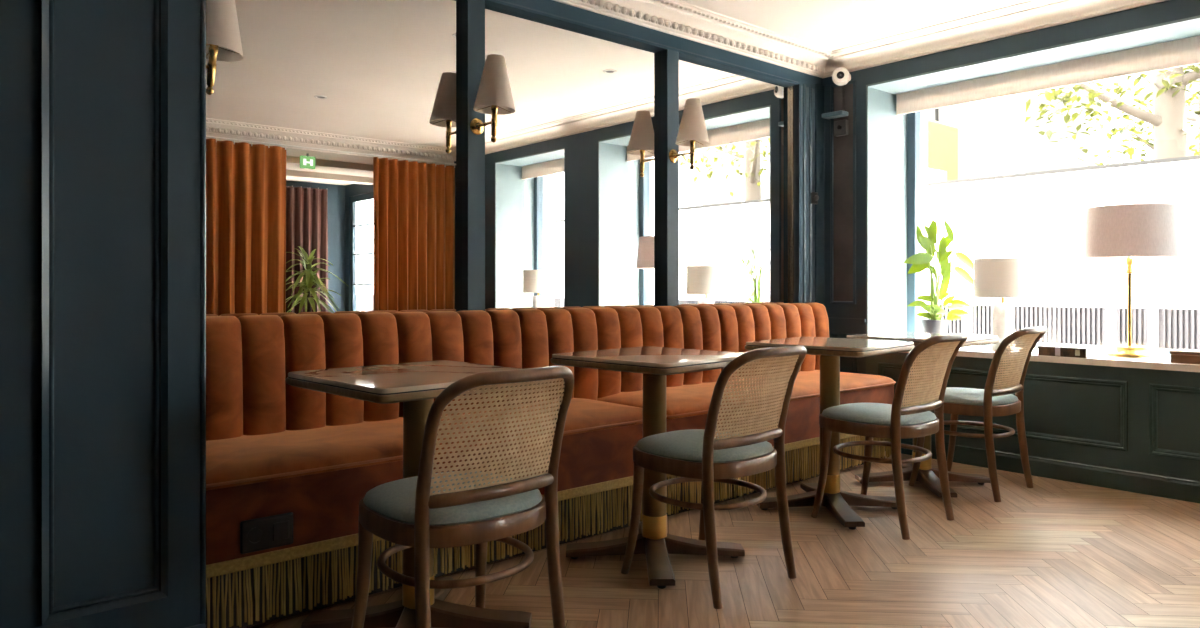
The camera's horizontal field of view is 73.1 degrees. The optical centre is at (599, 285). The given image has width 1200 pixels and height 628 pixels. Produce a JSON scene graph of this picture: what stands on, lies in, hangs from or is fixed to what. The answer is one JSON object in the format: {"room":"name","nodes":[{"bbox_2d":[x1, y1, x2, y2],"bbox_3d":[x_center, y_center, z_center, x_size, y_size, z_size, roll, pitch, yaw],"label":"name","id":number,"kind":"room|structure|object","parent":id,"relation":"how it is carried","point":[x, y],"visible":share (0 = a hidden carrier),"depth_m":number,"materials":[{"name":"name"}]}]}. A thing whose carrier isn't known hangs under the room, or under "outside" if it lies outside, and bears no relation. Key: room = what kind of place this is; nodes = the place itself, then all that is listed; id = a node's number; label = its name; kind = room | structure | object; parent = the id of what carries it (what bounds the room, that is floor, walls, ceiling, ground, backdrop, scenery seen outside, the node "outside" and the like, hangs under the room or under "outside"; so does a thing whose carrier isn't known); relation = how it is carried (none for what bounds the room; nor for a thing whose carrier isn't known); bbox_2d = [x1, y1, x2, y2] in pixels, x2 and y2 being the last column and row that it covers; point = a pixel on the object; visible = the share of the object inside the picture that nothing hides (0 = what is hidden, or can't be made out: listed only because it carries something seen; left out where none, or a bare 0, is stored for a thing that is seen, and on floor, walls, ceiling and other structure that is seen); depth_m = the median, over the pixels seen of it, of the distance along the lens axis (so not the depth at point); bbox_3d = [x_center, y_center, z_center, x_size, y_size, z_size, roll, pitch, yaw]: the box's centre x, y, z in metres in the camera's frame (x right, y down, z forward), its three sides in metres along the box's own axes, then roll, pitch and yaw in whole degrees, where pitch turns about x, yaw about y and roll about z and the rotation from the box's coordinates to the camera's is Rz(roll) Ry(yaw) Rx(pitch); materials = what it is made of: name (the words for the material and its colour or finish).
{"room":"restaurant","nodes":[
{"label":"restaurant","id":0,"kind":"room"},
{"bbox_2d":[0,0,199,627],"bbox_3d":[-2.528,-0.225,1.412,3.212,2.450,0.780,0,0,-41],"label":"wall pier","id":1,"kind":"object","parent":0,"point":[104,49],"visible":0.95,"depth_m":2.01,"materials":[{"name":"blue paint"}]},
{"bbox_2d":[40,0,167,625],"bbox_3d":[-1.222,-0.209,2.007,0.272,2.022,0.028,0,0,-41],"label":"trim","id":2,"kind":"structure","parent":1,"relation":"attached to","point":[49,614],"depth_m":1.98,"materials":[{"name":"wood"}]},
{"bbox_2d":[186,623,205,627],"bbox_3d":[-2.268,0.950,1.110,3.212,0.100,0.018,0,0,-41],"label":"baseboard","id":3,"kind":"structure","parent":1,"relation":"attached to","point":[204,624],"depth_m":2.15,"materials":[{"name":"blue paint"}]},
{"bbox_2d":[200,0,205,623],"bbox_3d":[-1.061,-0.220,2.164,0.015,2.240,0.015,0,0,-41],"label":"trim","id":4,"kind":"structure","parent":1,"relation":"attached to","point":[202,2],"depth_m":2.16,"materials":[{"name":"wood"}]},
{"bbox_2d":[206,0,242,94],"bbox_3d":[-1.262,-0.796,2.582,0.233,0.368,0.178,0,0,-41],"label":"wall sconce","id":5,"kind":"object","parent":1,"relation":"attached to","point":[223,40],"visible":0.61,"depth_m":2.58,"materials":[{"name":"beige fabric"}]},
{"bbox_2d":[248,451,1199,627],"bbox_3d":[1.147,1.050,0.170,7.160,0.100,7.460,0,0,-41],"label":"floor","id":6,"kind":"structure","parent":0,"point":[1054,553],"depth_m":2.84,"materials":[{"name":"brown wood"}]},
{"bbox_2d":[286,360,546,627],"bbox_3d":[-0.527,0.625,2.351,0.560,0.750,0.560,0,0,-45],"label":"bistro table","id":7,"kind":"object","parent":6,"relation":"on","point":[416,385],"visible":0.71,"depth_m":2.31,"materials":[{"name":"wood"}]},
{"bbox_2d":[351,366,573,627],"bbox_3d":[-0.348,0.598,2.097,0.462,0.810,0.586,0,0,-41],"label":"cane chair","id":8,"kind":"object","parent":6,"relation":"on","point":[424,511],"visible":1,"depth_m":1.96,"materials":[{"name":"brown wood"}]},
{"bbox_2d":[363,471,541,524],"bbox_3d":[-0.387,0.557,2.140,0.426,0.075,0.438,0,0,-41],"label":"seat cushion","id":9,"kind":"object","parent":8,"relation":"on","point":[393,502],"depth_m":1.99,"materials":[{"name":"fabric"}]},
{"bbox_2d":[205,302,895,627],"bbox_3d":[0.118,0.552,3.705,3.790,0.896,0.632,0,0,-41],"label":"banquette","id":10,"kind":"object","parent":6,"relation":"on","point":[274,446],"visible":0.59,"depth_m":3.00,"materials":[{"name":"orange fabric"}]},
{"bbox_2d":[240,512,292,553],"bbox_3d":[-0.967,0.718,2.356,0.150,0.094,0.016,0,0,-41],"label":"power outlet","id":11,"kind":"object","parent":10,"relation":"attached to","point":[268,532],"visible":1,"depth_m":2.35,"materials":[{"name":"black plastic"}]},
{"bbox_2d":[247,527,263,544],"bbox_3d":[-0.991,0.718,2.329,0.049,0.049,0.007,0,0,-41],"label":"socket","id":12,"kind":"object","parent":11,"relation":"attached to","point":[255,535],"depth_m":2.33,"materials":[{"name":"grey plastic"}]},
{"bbox_2d":[206,398,642,489],"bbox_3d":[-0.588,0.543,3.045,1.856,0.057,0.538,0,0,-41],"label":"seat cushion","id":13,"kind":"object","parent":10,"relation":"on","point":[287,454],"depth_m":2.66,"materials":[{"name":"orange fabric"}]},
{"bbox_2d":[597,370,893,418],"bbox_3d":[0.846,0.543,4.280,1.921,0.057,0.538,0,0,-41],"label":"seat cushion","id":14,"kind":"object","parent":10,"relation":"on","point":[685,399],"depth_m":4.07,"materials":[{"name":"orange fabric"}]},
{"bbox_2d":[550,346,757,588],"bbox_3d":[0.201,0.625,2.984,0.560,0.750,0.560,0,0,44],"label":"bistro table","id":15,"kind":"object","parent":6,"relation":"on","point":[653,540],"visible":0.93,"depth_m":2.94,"materials":[{"name":"brown wood"}]},
{"bbox_2d":[621,345,806,608],"bbox_3d":[0.402,0.598,2.773,0.462,0.810,0.586,0,0,-42],"label":"cane chair","id":16,"kind":"object","parent":6,"relation":"on","point":[709,455],"visible":1,"depth_m":2.64,"materials":[{"name":"brown wood"}]},
{"bbox_2d":[636,429,772,462],"bbox_3d":[0.362,0.557,2.816,0.426,0.075,0.438,0,0,-42],"label":"seat cushion","id":17,"kind":"object","parent":16,"relation":"on","point":[680,446],"depth_m":2.67,"materials":[{"name":"fabric"}]},
{"bbox_2d":[745,337,914,529],"bbox_3d":[1.031,0.625,3.633,0.560,0.750,0.560,0,0,43],"label":"bistro table","id":18,"kind":"object","parent":6,"relation":"on","point":[838,502],"visible":0.76,"depth_m":3.59,"materials":[{"name":"brown wood"}]},
{"bbox_2d":[811,333,967,539],"bbox_3d":[1.242,0.598,3.458,0.462,0.810,0.586,0,0,-42],"label":"cane chair","id":19,"kind":"object","parent":6,"relation":"on","point":[894,421],"visible":0.99,"depth_m":3.33,"materials":[{"name":"brown wood"}]},
{"bbox_2d":[822,403,935,425],"bbox_3d":[1.202,0.557,3.499,0.426,0.075,0.438,0,0,-42],"label":"seat cushion","id":20,"kind":"object","parent":19,"relation":"on","point":[851,414],"depth_m":3.36,"materials":[{"name":"fabric"}]},
{"bbox_2d":[847,331,998,498],"bbox_3d":[1.627,0.625,4.094,0.560,0.750,0.560,0,0,-44],"label":"bistro table","id":21,"kind":"object","parent":6,"relation":"on","point":[928,476],"visible":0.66,"depth_m":4.05,"materials":[{"name":"brown wood"}]},
{"bbox_2d":[909,326,1046,501],"bbox_3d":[1.875,0.598,4.010,0.462,0.810,0.586,0,0,-42],"label":"cane chair","id":22,"kind":"object","parent":6,"relation":"on","point":[991,401],"visible":0.98,"depth_m":3.86,"materials":[{"name":"brown wood"}]},
{"bbox_2d":[923,387,1017,405],"bbox_3d":[1.835,0.557,4.051,0.426,0.075,0.438,0,0,-42],"label":"seat cushion","id":23,"kind":"object","parent":22,"relation":"on","point":[954,396],"depth_m":3.88,"materials":[{"name":"fabric"}]},
{"bbox_2d":[681,0,1029,50],"bbox_3d":[0.336,-1.575,1.510,8.080,0.250,4.850,0,0,-41],"label":"ceiling","id":24,"kind":"structure","parent":0,"point":[831,25],"depth_m":4.33,"materials":[{"name":"paint"}]},
{"bbox_2d":[823,0,1199,480],"bbox_3d":[4.110,-0.250,2.748,0.744,2.700,7.900,0,0,-41],"label":"wall","id":25,"kind":"structure","parent":0,"point":[1092,412],"depth_m":4.19,"materials":[{"name":"green paint"}]},
{"bbox_2d":[554,0,834,77],"bbox_3d":[0.026,-1.401,3.916,3.928,0.098,0.200,0,0,-41],"label":"trim","id":26,"kind":"structure","parent":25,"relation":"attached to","point":[679,18],"depth_m":4.44,"materials":[{"name":"beige paint"}]},
{"bbox_2d":[822,110,848,118],"bbox_3d":[1.496,-1.089,5.155,0.080,0.028,0.150,0,0,-41],"label":"ledge","id":27,"kind":"object","parent":25,"relation":"attached to","point":[836,114],"visible":1,"depth_m":5.12,"materials":[{"name":"blue"}]},
{"bbox_2d":[835,86,844,110],"bbox_3d":[1.526,-1.185,5.157,0.030,0.160,0.056,0,0,-41],"label":"cable cover","id":28,"kind":"object","parent":25,"relation":"attached to","point":[839,91],"visible":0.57,"depth_m":5.14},
{"bbox_2d":[832,67,850,85],"bbox_3d":[1.521,-1.318,5.103,0.115,0.110,0.114,0,0,-41],"label":"security camera","id":29,"kind":"object","parent":25,"relation":"attached to","point":[841,76],"visible":1,"depth_m":5.07,"materials":[{"name":"white plastic"}]},
{"bbox_2d":[834,119,848,136],"bbox_3d":[1.528,-1.002,5.140,0.047,0.095,0.084,0,0,-41],"label":"control box","id":30,"kind":"object","parent":25,"relation":"attached to","point":[841,127],"visible":1,"depth_m":5.12,"materials":[{"name":"grey plastic"}]},
{"bbox_2d":[830,80,855,303],"bbox_3d":[1.545,-0.590,5.152,0.018,1.410,0.180,0,0,-41],"label":"trim","id":31,"kind":"structure","parent":25,"relation":"attached to","point":[853,82],"depth_m":5.21,"materials":[{"name":"blue paint"}]},
{"bbox_2d":[834,84,852,300],"bbox_3d":[1.553,-0.590,5.158,0.014,1.370,0.140,0,0,-41],"label":"trim","id":32,"kind":"structure","parent":25,"relation":"attached to","point":[843,145],"depth_m":5.15,"materials":[{"name":"black wood"}]},
{"bbox_2d":[830,332,856,372],"bbox_3d":[1.546,0.550,5.152,0.016,0.500,0.190,0,0,-41],"label":"trim","id":33,"kind":"structure","parent":25,"relation":"attached to","point":[832,335],"depth_m":5.12,"materials":[{"name":"black wood"}]},
{"bbox_2d":[828,318,865,321],"bbox_3d":[1.533,0.215,5.172,0.026,0.020,0.363,0,0,-41],"label":"trim","id":34,"kind":"structure","parent":25,"relation":"attached to","point":[830,319],"depth_m":5.12,"materials":[{"name":"blue paint"}]},
{"bbox_2d":[921,110,926,331],"bbox_3d":[2.764,-0.413,4.782,0.230,1.677,1.838,0,0,-41],"label":"trim","id":35,"kind":"structure","parent":25,"relation":"attached to","point":[923,113],"depth_m":5.48,"materials":[{"name":"white paint"}]},
{"bbox_2d":[878,362,1127,450],"bbox_3d":[2.140,0.636,4.457,0.016,0.341,1.329,0,0,-41],"label":"trim","id":36,"kind":"structure","parent":25,"relation":"attached to","point":[1123,445],"depth_m":4.14,"materials":[{"name":"wood"}]},
{"bbox_2d":[866,15,1199,333],"bbox_3d":[2.434,-0.444,4.499,0.479,1.617,1.838,0,0,-41],"label":"window frame","id":37,"kind":"structure","parent":25,"relation":"attached to","point":[886,131],"depth_m":5.08,"materials":[{"name":"paint"}]},
{"bbox_2d":[907,111,1175,355],"bbox_3d":[2.644,-0.437,4.680,0.085,1.610,1.810,0,0,-41],"label":"window","id":38,"kind":"structure","parent":25,"relation":"in","point":[913,119],"depth_m":5.32,"materials":[{"name":"blue"}]},
{"bbox_2d":[885,438,1199,502],"bbox_3d":[2.909,0.950,3.561,0.018,0.100,4.600,0,0,-41],"label":"baseboard","id":39,"kind":"structure","parent":25,"relation":"attached to","point":[1182,489],"depth_m":4.09,"materials":[{"name":"wood"}]},
{"bbox_2d":[896,36,1199,114],"bbox_3d":[2.525,-0.776,4.574,0.084,0.924,1.797,0,0,-41],"label":"roller blind","id":40,"kind":"object","parent":25,"relation":"attached to","point":[1182,52],"visible":1,"depth_m":4.50,"materials":[{"name":"fabric"}]},
{"bbox_2d":[901,345,1199,371],"bbox_3d":[2.429,0.381,4.495,0.512,0.032,1.834,0,0,-41],"label":"window sill","id":41,"kind":"structure","parent":25,"relation":"attached to","point":[1160,362],"depth_m":4.08,"materials":[{"name":"stone"}]},
{"bbox_2d":[903,219,973,332],"bbox_3d":[2.072,-0.022,4.950,0.482,0.773,0.207,0,0,5],"label":"potted plant","id":42,"kind":"object","parent":41,"relation":"on","point":[921,261],"visible":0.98,"depth_m":4.92,"materials":[{"name":"green plant"}]},
{"bbox_2d":[973,258,1032,350],"bbox_3d":[2.278,0.105,4.581,0.304,0.520,0.304,0,0,-41],"label":"table lamp","id":43,"kind":"object","parent":41,"relation":"on","point":[1002,278],"visible":0.94,"depth_m":4.48,"materials":[{"name":"fabric"}]},
{"bbox_2d":[1038,345,1097,357],"bbox_3d":[2.449,0.341,4.241,0.160,0.048,0.232,0,0,-39],"label":"book","id":44,"kind":"object","parent":41,"relation":"on","point":[1047,350],"visible":1,"depth_m":4.18,"materials":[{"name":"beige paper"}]},
{"bbox_2d":[1078,203,1183,357],"bbox_3d":[2.759,-0.022,4.221,0.462,0.775,0.462,0,0,-41],"label":"table lamp","id":45,"kind":"object","parent":41,"relation":"on","point":[1129,232],"visible":1,"depth_m":4.06,"materials":[{"name":"beige fabric"}]},
{"bbox_2d":[1170,349,1199,364],"bbox_3d":[2.861,0.336,3.811,0.184,0.058,0.264,0,0,-42],"label":"wooden box","id":46,"kind":"object","parent":41,"relation":"on","point":[1184,356],"visible":1,"depth_m":3.81,"materials":[{"name":"brown wood"}]},
{"bbox_2d":[1149,383,1199,460],"bbox_3d":[3.026,0.636,3.428,0.016,0.341,1.204,0,0,-41],"label":"trim","id":47,"kind":"structure","parent":25,"relation":"attached to","point":[1154,388],"depth_m":3.86,"materials":[{"name":"wood"}]},
{"bbox_3d":[-1.449,-0.225,3.015,7.340,2.450,0.240,0,0,-41],"label":"wall","id":48,"kind":"structure","parent":0,"visible":0},
{"bbox_2d":[206,0,461,317],"bbox_3d":[-1.087,-0.575,3.162,1.256,1.390,0.010,0,0,-41],"label":"wall mirror","id":49,"kind":"object","parent":48,"relation":"attached to","point":[334,142],"visible":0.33,"depth_m":3.20,"materials":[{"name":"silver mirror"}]},
{"bbox_2d":[462,0,484,310],"bbox_3d":[-0.562,-0.570,3.582,0.087,1.400,0.062,0,0,-41],"label":"trim","id":50,"kind":"structure","parent":48,"relation":"attached to","point":[473,11],"depth_m":3.55,"materials":[{"name":"blue paint"}]},
{"bbox_2d":[470,54,514,141],"bbox_3d":[-0.467,-0.795,3.473,0.178,0.367,0.229,0,0,-41],"label":"wall sconce","id":51,"kind":"object","parent":48,"relation":"attached to","point":[494,97],"visible":1,"depth_m":3.41,"materials":[{"name":"beige fabric"}]},
{"bbox_2d":[485,4,660,310],"bbox_3d":[-0.110,-0.575,4.003,1.148,1.390,0.010,0,0,-41],"label":"wall mirror","id":52,"kind":"object","parent":48,"relation":"attached to","point":[573,174],"visible":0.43,"depth_m":3.96,"materials":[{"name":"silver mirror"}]},
{"bbox_2d":[485,0,822,88],"bbox_3d":[-0.059,-1.314,4.016,3.928,0.092,0.062,0,0,-41],"label":"trim","id":53,"kind":"structure","parent":48,"relation":"attached to","point":[549,6],"depth_m":4.25,"materials":[{"name":"blue paint"}]},
{"bbox_2d":[661,49,678,305],"bbox_3d":[0.374,-0.570,4.388,0.087,1.400,0.062,0,0,-41],"label":"trim","id":54,"kind":"structure","parent":48,"relation":"attached to","point":[669,58],"depth_m":4.36,"materials":[{"name":"blue paint"}]},
{"bbox_2d":[669,98,708,169],"bbox_3d":[0.470,-0.795,4.279,0.178,0.367,0.229,0,0,-41],"label":"wall sconce","id":55,"kind":"object","parent":48,"relation":"attached to","point":[692,132],"visible":1,"depth_m":4.22,"materials":[{"name":"beige fabric"}]},
{"bbox_2d":[679,56,793,305],"bbox_3d":[0.807,-0.575,4.780,1.082,1.390,0.030,0,0,-41],"label":"wall mirror","id":56,"kind":"object","parent":48,"relation":"attached to","point":[736,203],"visible":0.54,"depth_m":4.79,"materials":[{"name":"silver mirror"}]},
{"bbox_2d":[794,84,823,304],"bbox_3d":[1.347,-0.550,5.191,0.273,1.500,0.032,0,0,-41],"label":"trim","id":57,"kind":"structure","parent":48,"relation":"attached to","point":[819,89],"depth_m":5.17,"materials":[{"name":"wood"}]},
{"bbox_2d":[811,192,818,203],"bbox_3d":[1.375,-0.562,5.184,0.060,0.075,0.032,0,0,-41],"label":"wall switch","id":58,"kind":"object","parent":48,"relation":"attached to","point":[814,195],"visible":1,"depth_m":5.17,"materials":[{"name":"black plastic"}]},
{"label":"outside","id":59,"kind":"structure","parent":0,"visible":0},
{"bbox_3d":[15.849,1.120,16.291,34.720,0.040,48.000,0,0,-41],"label":"street","id":60,"kind":"object","parent":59,"visible":0},
{"bbox_2d":[927,108,938,121],"bbox_3d":[6.555,-4.550,25.180,7.400,11.300,10.600,0,0,-41],"label":"building","id":61,"kind":"structure","parent":60,"relation":"on","point":[932,114],"depth_m":19.73,"materials":[{"name":"stone"}]},
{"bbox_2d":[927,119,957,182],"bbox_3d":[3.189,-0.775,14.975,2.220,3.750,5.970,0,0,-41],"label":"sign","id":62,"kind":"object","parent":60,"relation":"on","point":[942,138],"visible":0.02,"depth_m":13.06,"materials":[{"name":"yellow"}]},
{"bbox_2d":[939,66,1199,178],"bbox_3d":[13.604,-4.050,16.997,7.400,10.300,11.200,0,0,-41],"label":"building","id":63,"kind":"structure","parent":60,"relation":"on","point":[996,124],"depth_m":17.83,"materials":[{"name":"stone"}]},
{"bbox_2d":[1077,147,1134,165],"bbox_3d":[4.843,-0.136,8.209,0.810,2.476,1.037,0,0,-41],"label":"shrub","id":64,"kind":"object","parent":60,"relation":"on","point":[1131,151],"visible":0.02,"depth_m":8.01,"materials":[{"name":"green plant"}]},
{"bbox_2d":[1023,63,1199,162],"bbox_3d":[6.178,-1.699,8.456,3.990,5.602,3.018,0,0,-41],"label":"street tree","id":65,"kind":"object","parent":60,"relation":"on","point":[1168,116],"visible":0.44,"depth_m":8.34,"materials":[{"name":"green plant"}]},
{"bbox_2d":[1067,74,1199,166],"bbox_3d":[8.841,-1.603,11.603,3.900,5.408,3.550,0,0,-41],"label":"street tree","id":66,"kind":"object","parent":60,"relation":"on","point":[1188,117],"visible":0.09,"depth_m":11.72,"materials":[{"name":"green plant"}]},
{"bbox_3d":[3.677,1.093,5.147,1.710,0.015,12.000,0,0,-41],"label":"terrace","id":67,"kind":"object","parent":60,"relation":"on","visible":0},
{"bbox_2d":[927,179,966,333],"bbox_3d":[2.758,0.100,7.217,0.080,2.000,1.063,0,0,-41],"label":"window pane","id":68,"kind":"object","parent":67,"relation":"on","point":[946,200],"visible":0.08,"depth_m":6.90,"materials":[{"name":"white"}]},
{"bbox_2d":[967,164,1109,345],"bbox_3d":[3.451,0.100,6.412,0.080,2.000,1.062,0,0,-41],"label":"window pane","id":69,"kind":"object","parent":67,"relation":"on","point":[1038,215],"visible":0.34,"depth_m":6.33,"materials":[{"name":"white"}]},
{"bbox_2d":[1110,160,1152,346],"bbox_3d":[3.885,0.100,5.909,0.080,2.000,0.266,0,0,-41],"label":"window pane","id":70,"kind":"object","parent":67,"relation":"on","point":[1130,182],"visible":0.45,"depth_m":5.90,"materials":[{"name":"white"}]},
{"bbox_2d":[1152,155,1199,349],"bbox_3d":[4.319,0.100,5.405,0.080,2.000,1.064,0,0,-41],"label":"window pane","id":71,"kind":"object","parent":67,"relation":"on","point":[1176,281],"visible":0.43,"depth_m":5.67,"materials":[{"name":"white"}]},
{"bbox_3d":[1.753,-1.375,-0.549,7.140,0.150,0.120,0,0,-41],"label":"wall","id":72,"kind":"structure","parent":0,"visible":0},
{"bbox_2d":[823,0,1167,77],"bbox_3d":[2.858,-1.401,3.485,0.200,0.098,4.550,0,0,-41],"label":"trim","id":73,"kind":"structure","parent":72,"relation":"attached to","point":[1032,15],"depth_m":4.44,"materials":[{"name":"beige paint"}]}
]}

